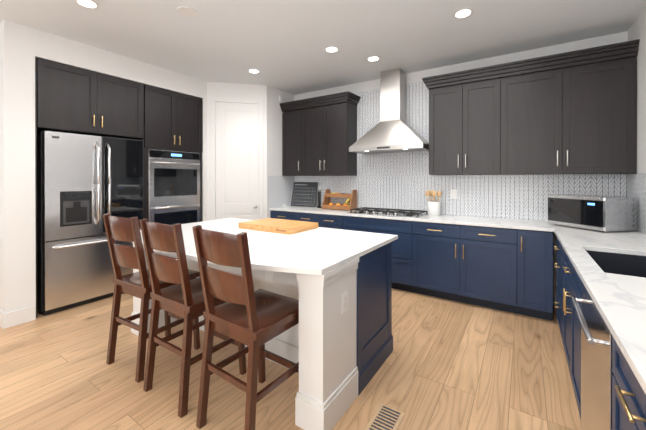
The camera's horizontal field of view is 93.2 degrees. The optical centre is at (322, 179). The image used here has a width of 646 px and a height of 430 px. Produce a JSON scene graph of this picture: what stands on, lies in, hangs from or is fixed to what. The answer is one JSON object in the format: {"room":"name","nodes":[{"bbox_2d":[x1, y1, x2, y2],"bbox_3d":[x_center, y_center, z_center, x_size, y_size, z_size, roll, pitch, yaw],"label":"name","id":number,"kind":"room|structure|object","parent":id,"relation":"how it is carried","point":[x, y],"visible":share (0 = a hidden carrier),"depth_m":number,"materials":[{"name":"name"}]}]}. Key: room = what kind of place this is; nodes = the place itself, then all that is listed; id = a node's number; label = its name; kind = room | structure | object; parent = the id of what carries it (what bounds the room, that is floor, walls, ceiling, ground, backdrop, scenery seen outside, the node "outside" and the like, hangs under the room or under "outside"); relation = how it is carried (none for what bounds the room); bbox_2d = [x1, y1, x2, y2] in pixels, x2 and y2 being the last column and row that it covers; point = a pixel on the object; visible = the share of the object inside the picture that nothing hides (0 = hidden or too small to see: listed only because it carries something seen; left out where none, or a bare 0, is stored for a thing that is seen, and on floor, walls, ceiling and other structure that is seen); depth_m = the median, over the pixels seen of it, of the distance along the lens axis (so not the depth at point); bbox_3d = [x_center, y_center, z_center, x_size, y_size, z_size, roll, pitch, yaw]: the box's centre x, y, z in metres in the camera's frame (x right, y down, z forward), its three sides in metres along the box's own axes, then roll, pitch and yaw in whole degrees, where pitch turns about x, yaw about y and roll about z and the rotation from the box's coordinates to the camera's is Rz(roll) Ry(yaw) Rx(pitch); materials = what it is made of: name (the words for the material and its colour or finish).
{"room":"kitchen","nodes":[
{"label":"kitchen","id":0,"kind":"room"},
{"bbox_2d":[0,20,206,312],"bbox_3d":[-2.753,-0.057,4.038,0.850,2.910,2.210,0,0,33],"label":"wall","id":1,"kind":"structure","parent":0,"point":[22,47],"depth_m":3.00,"materials":[{"name":"white paint"}]},
{"bbox_2d":[0,306,35,328],"bbox_3d":[-3.619,1.325,5.023,4.685,0.140,2.925,0,0,33],"label":"baseboard","id":2,"kind":"structure","parent":1,"relation":"attached to","point":[16,317],"depth_m":2.95,"materials":[{"name":"white wood"}]},
{"bbox_2d":[35,57,142,139],"bbox_3d":[-2.895,-0.885,3.718,0.718,0.708,1.044,0,0,33],"label":"upper cabinet","id":3,"kind":"object","parent":1,"relation":"attached to","point":[68,99],"depth_m":3.43,"materials":[{"name":"brown wood"}]},
{"bbox_2d":[207,82,266,220],"bbox_3d":[-1.362,-0.060,4.894,0.976,2.910,0.155,0,0,-12],"label":"wall","id":4,"kind":"structure","parent":0,"point":[234,90],"depth_m":4.79,"materials":[{"name":"white paint"}]},
{"bbox_2d":[211,97,263,219],"bbox_3d":[-1.335,0.060,4.776,0.800,2.670,0.086,0,0,-12],"label":"pantry door","id":5,"kind":"structure","parent":4,"relation":"in","point":[238,185],"depth_m":4.80,"materials":[{"name":"white wood"}]},
{"bbox_2d":[267,86,293,217],"bbox_3d":[-0.761,-0.061,5.235,0.120,2.910,0.700,0,0,33],"label":"wall","id":6,"kind":"structure","parent":0,"point":[274,138],"depth_m":5.06,"materials":[{"name":"white paint"}]},
{"bbox_2d":[268,176,295,207],"bbox_3d":[-0.703,0.199,5.210,0.003,0.529,0.658,0,0,33],"label":"backsplash","id":7,"kind":"structure","parent":6,"relation":"attached to","point":[280,188],"depth_m":5.18,"materials":[{"name":"tile"}]},
{"bbox_2d":[0,288,581,429],"bbox_3d":[-2.778,1.444,2.269,9.120,0.080,8.120,0,0,33],"label":"floor","id":8,"kind":"structure","parent":0,"point":[451,365],"depth_m":2.15,"materials":[{"name":"brown wood"}]},
{"bbox_2d":[37,131,142,315],"bbox_3d":[-2.815,0.449,3.670,0.773,1.900,0.965,0,0,33],"label":"refrigerator","id":9,"kind":"object","parent":8,"relation":"on","point":[85,183],"visible":0.77,"depth_m":3.34,"materials":[{"name":"grey metal"}]},
{"bbox_2d":[103,213,199,381],"bbox_3d":[-1.348,0.830,2.416,0.450,1.150,0.554,0,0,30],"label":"bar stool","id":10,"kind":"object","parent":8,"relation":"on","point":[137,284],"visible":0.69,"depth_m":2.23,"materials":[{"name":"brown wood"}]},
{"bbox_2d":[143,84,201,224],"bbox_3d":[-2.369,0.077,4.500,0.740,2.638,0.869,0,0,33],"label":"tall cabinet","id":11,"kind":"object","parent":8,"relation":"on","point":[165,125],"depth_m":4.25,"materials":[{"name":"brown wood"}]},
{"bbox_2d":[139,218,245,417],"bbox_3d":[-0.889,0.831,2.108,0.450,1.150,0.554,0,0,33],"label":"bar stool","id":12,"kind":"object","parent":8,"relation":"on","point":[183,297],"visible":0.75,"depth_m":1.92,"materials":[{"name":"brown wood"}]},
{"bbox_2d":[192,225,298,429],"bbox_3d":[-0.411,0.832,1.799,0.450,1.150,0.554,0,0,35],"label":"bar stool","id":13,"kind":"object","parent":8,"relation":"on","point":[245,313],"visible":0.81,"depth_m":1.65,"materials":[{"name":"brown wood"}]},
{"bbox_2d":[131,238,397,429],"bbox_3d":[-0.587,0.953,2.676,2.134,0.899,1.087,0,0,33],"label":"kitchen island","id":14,"kind":"object","parent":8,"relation":"on","point":[336,342],"depth_m":1.89,"materials":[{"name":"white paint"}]},
{"bbox_2d":[132,218,397,285],"bbox_3d":[-0.632,0.487,2.606,2.130,0.030,1.392,0,0,33],"label":"island countertop","id":15,"kind":"structure","parent":14,"relation":"on","point":[296,259],"depth_m":2.23,"materials":[{"name":"white stone"}]},
{"bbox_2d":[238,218,317,234],"bbox_3d":[-0.434,0.445,2.979,0.650,0.052,0.431,0,0,33],"label":"cutting board","id":16,"kind":"object","parent":15,"relation":"on","point":[282,226],"visible":1,"depth_m":2.86,"materials":[{"name":"brown wood"}]},
{"bbox_2d":[270,210,297,220],"bbox_3d":[-0.442,0.945,5.074,0.589,0.899,0.618,0,0,33],"label":"base cabinet","id":17,"kind":"object","parent":8,"relation":"on","point":[278,214],"depth_m":4.82,"materials":[{"name":"blue paint"}]},
{"bbox_2d":[298,214,341,228],"bbox_3d":[0.095,0.946,4.720,0.820,0.899,0.618,0,0,33],"label":"base cabinet","id":18,"kind":"object","parent":8,"relation":"on","point":[334,221],"depth_m":4.40,"materials":[{"name":"blue paint"}]},
{"bbox_2d":[342,218,417,292],"bbox_3d":[0.843,0.948,4.228,1.092,0.899,0.618,0,0,33],"label":"base cabinet","id":19,"kind":"object","parent":8,"relation":"on","point":[405,248],"depth_m":3.80,"materials":[{"name":"blue paint"}]},
{"bbox_2d":[364,403,404,429],"bbox_3d":[0.328,1.401,1.720,0.150,0.007,0.360,0,0,33],"label":"floor vent","id":20,"kind":"object","parent":8,"relation":"in","point":[384,417],"visible":1,"depth_m":1.78,"materials":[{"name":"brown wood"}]},
{"bbox_2d":[418,222,525,314],"bbox_3d":[1.722,0.949,3.648,1.136,0.899,0.618,0,0,33],"label":"base cabinet","id":21,"kind":"object","parent":8,"relation":"on","point":[504,264],"depth_m":3.34,"materials":[{"name":"blue paint"}]},
{"bbox_2d":[270,206,641,233],"bbox_3d":[1.115,0.483,4.040,4.328,0.030,0.634,0,0,33],"label":"countertop","id":22,"kind":"structure","parent":21,"relation":"on","point":[451,220],"depth_m":3.51,"materials":[{"name":"white stone"}]},
{"bbox_2d":[291,182,317,206],"bbox_3d":[-0.324,0.252,5.291,0.520,0.422,0.095,0,0,33],"label":"letter board","id":23,"kind":"object","parent":22,"relation":"on","point":[304,194],"visible":1,"depth_m":5.28,"materials":[{"name":"grey metal"}]},
{"bbox_2d":[317,190,321,207],"bbox_3d":[-0.058,0.314,5.048,0.080,0.300,0.080,0,0,33],"label":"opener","id":24,"kind":"object","parent":22,"relation":"on","point":[319,199],"visible":1,"depth_m":5.03,"materials":[{"name":"black"}]},
{"bbox_2d":[322,189,356,210],"bbox_3d":[0.251,0.310,4.773,0.500,0.310,0.240,0,0,33],"label":"rack","id":25,"kind":"object","parent":22,"relation":"on","point":[351,200],"visible":1,"depth_m":4.71,"materials":[{"name":"brown wood"}]},
{"bbox_2d":[347,207,427,217],"bbox_3d":[0.876,0.442,4.176,0.970,0.050,0.510,0,0,33],"label":"cooktop","id":26,"kind":"object","parent":22,"relation":"in","point":[392,213],"visible":1,"depth_m":4.09,"materials":[{"name":"silver metal"}]},
{"bbox_2d":[425,190,440,215],"bbox_3d":[1.444,0.304,3.999,0.212,0.327,0.156,0,0,33],"label":"utensil crock","id":27,"kind":"object","parent":22,"relation":"on","point":[433,207],"visible":1,"depth_m":3.94,"materials":[{"name":"white ceramic"}]},
{"bbox_2d":[526,230,553,320],"bbox_3d":[2.243,0.951,3.305,0.356,0.899,0.618,0,0,33],"label":"base cabinet","id":28,"kind":"object","parent":8,"relation":"on","point":[539,243],"depth_m":3.02,"materials":[{"name":"blue paint"}]},
{"bbox_2d":[554,234,561,320],"bbox_3d":[2.285,0.953,2.452,0.623,0.899,0.720,0,0,33],"label":"base cabinet","id":29,"kind":"object","parent":8,"relation":"on","point":[559,244],"depth_m":2.68,"materials":[{"name":"blue paint"}]},
{"bbox_2d":[558,250,573,388],"bbox_3d":[1.867,0.955,1.818,0.623,0.899,0.922,0,0,33],"label":"base cabinet","id":30,"kind":"object","parent":8,"relation":"on","point":[565,280],"depth_m":2.16,"materials":[{"name":"blue paint"}]},
{"bbox_2d":[574,270,601,429],"bbox_3d":[1.453,0.958,1.188,0.623,0.899,0.711,0,0,33],"label":"dishwasher","id":31,"kind":"object","parent":8,"relation":"on","point":[587,316],"depth_m":1.41,"materials":[{"name":"silver metal"}]},
{"bbox_2d":[554,230,645,389],"bbox_3d":[1.392,0.492,1.103,0.634,0.030,3.964,0,0,33],"label":"countertop","id":32,"kind":"structure","parent":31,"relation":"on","point":[621,298],"depth_m":1.34,"materials":[{"name":"white stone"}]},
{"bbox_2d":[548,194,636,231],"bbox_3d":[2.614,0.315,3.006,0.396,0.312,0.540,0,0,-14],"label":"microwave","id":33,"kind":"object","parent":32,"relation":"on","point":[602,213],"visible":1,"depth_m":2.79,"materials":[{"name":"silver metal"}]},
{"bbox_2d":[590,250,645,277],"bbox_3d":[1.830,0.605,1.763,0.454,0.224,0.774,0,0,33],"label":"sink","id":34,"kind":"object","parent":32,"relation":"in","point":[612,261],"depth_m":2.08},
{"bbox_2d":[602,318,645,429],"bbox_3d":[1.067,0.959,0.603,0.623,0.899,0.691,0,0,33],"label":"base cabinet","id":35,"kind":"object","parent":8,"relation":"on","point":[623,397],"depth_m":1.00,"materials":[{"name":"blue paint"}]},
{"bbox_2d":[0,0,645,94],"bbox_3d":[-2.778,-1.546,2.259,9.120,0.080,8.120,0,0,33],"label":"ceiling","id":36,"kind":"structure","parent":0,"point":[281,45],"depth_m":3.11,"materials":[{"name":"white paint"}]},
{"bbox_2d":[74,0,98,8],"bbox_3d":[-2.011,-1.503,2.605,0.170,0.008,0.170,0,0,33],"label":"recessed light","id":37,"kind":"object","parent":36,"relation":"in","point":[91,4],"visible":1,"depth_m":2.60,"materials":[{"name":"white"}]},
{"bbox_2d":[177,6,197,17],"bbox_3d":[-1.216,-1.502,2.740,0.170,0.012,0.170,0,0,33],"label":"ceiling speaker","id":38,"kind":"object","parent":36,"relation":"attached to","point":[186,11],"visible":0.96,"depth_m":2.72,"materials":[{"name":"white"}]},
{"bbox_2d":[248,69,259,72],"bbox_3d":[-0.961,-1.509,4.254,0.170,0.008,0.170,0,0,33],"label":"recessed light","id":39,"kind":"object","parent":36,"relation":"in","point":[253,71],"visible":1,"depth_m":4.25,"materials":[{"name":"white"}]},
{"bbox_2d":[324,46,338,52],"bbox_3d":[0.100,-1.506,3.537,0.170,0.008,0.170,0,0,33],"label":"recessed light","id":40,"kind":"object","parent":36,"relation":"in","point":[331,49],"visible":1,"depth_m":3.53,"materials":[{"name":"white"}]},
{"bbox_2d":[367,56,379,61],"bbox_3d":[0.628,-1.507,3.812,0.170,0.008,0.170,0,0,33],"label":"recessed light","id":41,"kind":"object","parent":36,"relation":"in","point":[373,58],"visible":1,"depth_m":3.79,"materials":[{"name":"white"}]},
{"bbox_2d":[453,8,473,18],"bbox_3d":[1.269,-1.504,2.767,0.170,0.008,0.170,0,0,33],"label":"recessed light","id":42,"kind":"object","parent":36,"relation":"in","point":[462,13],"visible":1,"depth_m":2.76,"materials":[{"name":"white"}]},
{"bbox_2d":[294,31,627,303],"bbox_3d":[1.323,-0.058,4.353,4.570,2.910,0.120,0,0,33],"label":"wall","id":43,"kind":"structure","parent":0,"point":[412,77],"depth_m":3.72,"materials":[{"name":"white paint"}]},
{"bbox_2d":[281,107,303,174],"bbox_3d":[-0.406,-0.629,5.220,0.483,1.125,0.328,0,0,33],"label":"upper cabinet","id":44,"kind":"object","parent":43,"relation":"attached to","point":[292,117],"depth_m":5.09,"materials":[{"name":"brown wood"}]},
{"bbox_2d":[304,99,357,174],"bbox_3d":[0.066,-0.628,4.908,0.901,1.125,0.328,0,0,33],"label":"upper cabinet","id":45,"kind":"object","parent":43,"relation":"attached to","point":[319,135],"depth_m":4.71,"materials":[{"name":"brown wood"}]},
{"bbox_2d":[349,68,428,153],"bbox_3d":[0.930,-0.952,4.233,1.030,1.117,0.496,0,0,33],"label":"range hood","id":46,"kind":"object","parent":43,"relation":"attached to","point":[392,131],"visible":0.94,"depth_m":4.18,"materials":[{"name":"silver metal"}]},
{"bbox_2d":[296,81,623,220],"bbox_3d":[1.288,-0.448,4.299,4.328,1.830,0.004,0,0,33],"label":"backsplash","id":47,"kind":"structure","parent":43,"relation":"attached to","point":[403,180],"depth_m":4.21,"materials":[{"name":"tile"}]},
{"bbox_2d":[450,189,456,198],"bbox_3d":[1.715,0.188,4.014,0.080,0.120,0.007,0,0,33],"label":"electrical outlet plate","id":48,"kind":"object","parent":47,"relation":"attached to","point":[453,193],"depth_m":4.01,"materials":[{"name":"white plastic"}]},
{"bbox_2d":[426,71,509,174],"bbox_3d":[1.784,-0.624,3.777,0.853,1.125,0.328,0,0,33],"label":"upper cabinet","id":49,"kind":"object","parent":43,"relation":"attached to","point":[469,119],"depth_m":3.61,"materials":[{"name":"brown wood"}]},
{"bbox_2d":[510,51,637,174],"bbox_3d":[2.520,-0.622,3.292,1.161,1.125,0.328,0,0,33],"label":"upper cabinet","id":50,"kind":"object","parent":43,"relation":"attached to","point":[572,112],"depth_m":3.08,"materials":[{"name":"brown wood"}]},
{"bbox_2d":[628,6,645,173],"bbox_3d":[0.947,-0.043,-0.261,0.120,2.910,8.000,0,0,33],"label":"wall","id":51,"kind":"structure","parent":0,"point":[636,30],"depth_m":2.74,"materials":[{"name":"white paint"}]},
{"bbox_2d":[624,173,645,234],"bbox_3d":[2.158,0.210,1.690,0.003,0.529,3.390,0,0,33],"label":"backsplash","id":52,"kind":"structure","parent":51,"relation":"attached to","point":[634,184],"depth_m":2.77,"materials":[{"name":"tile"}]}
]}

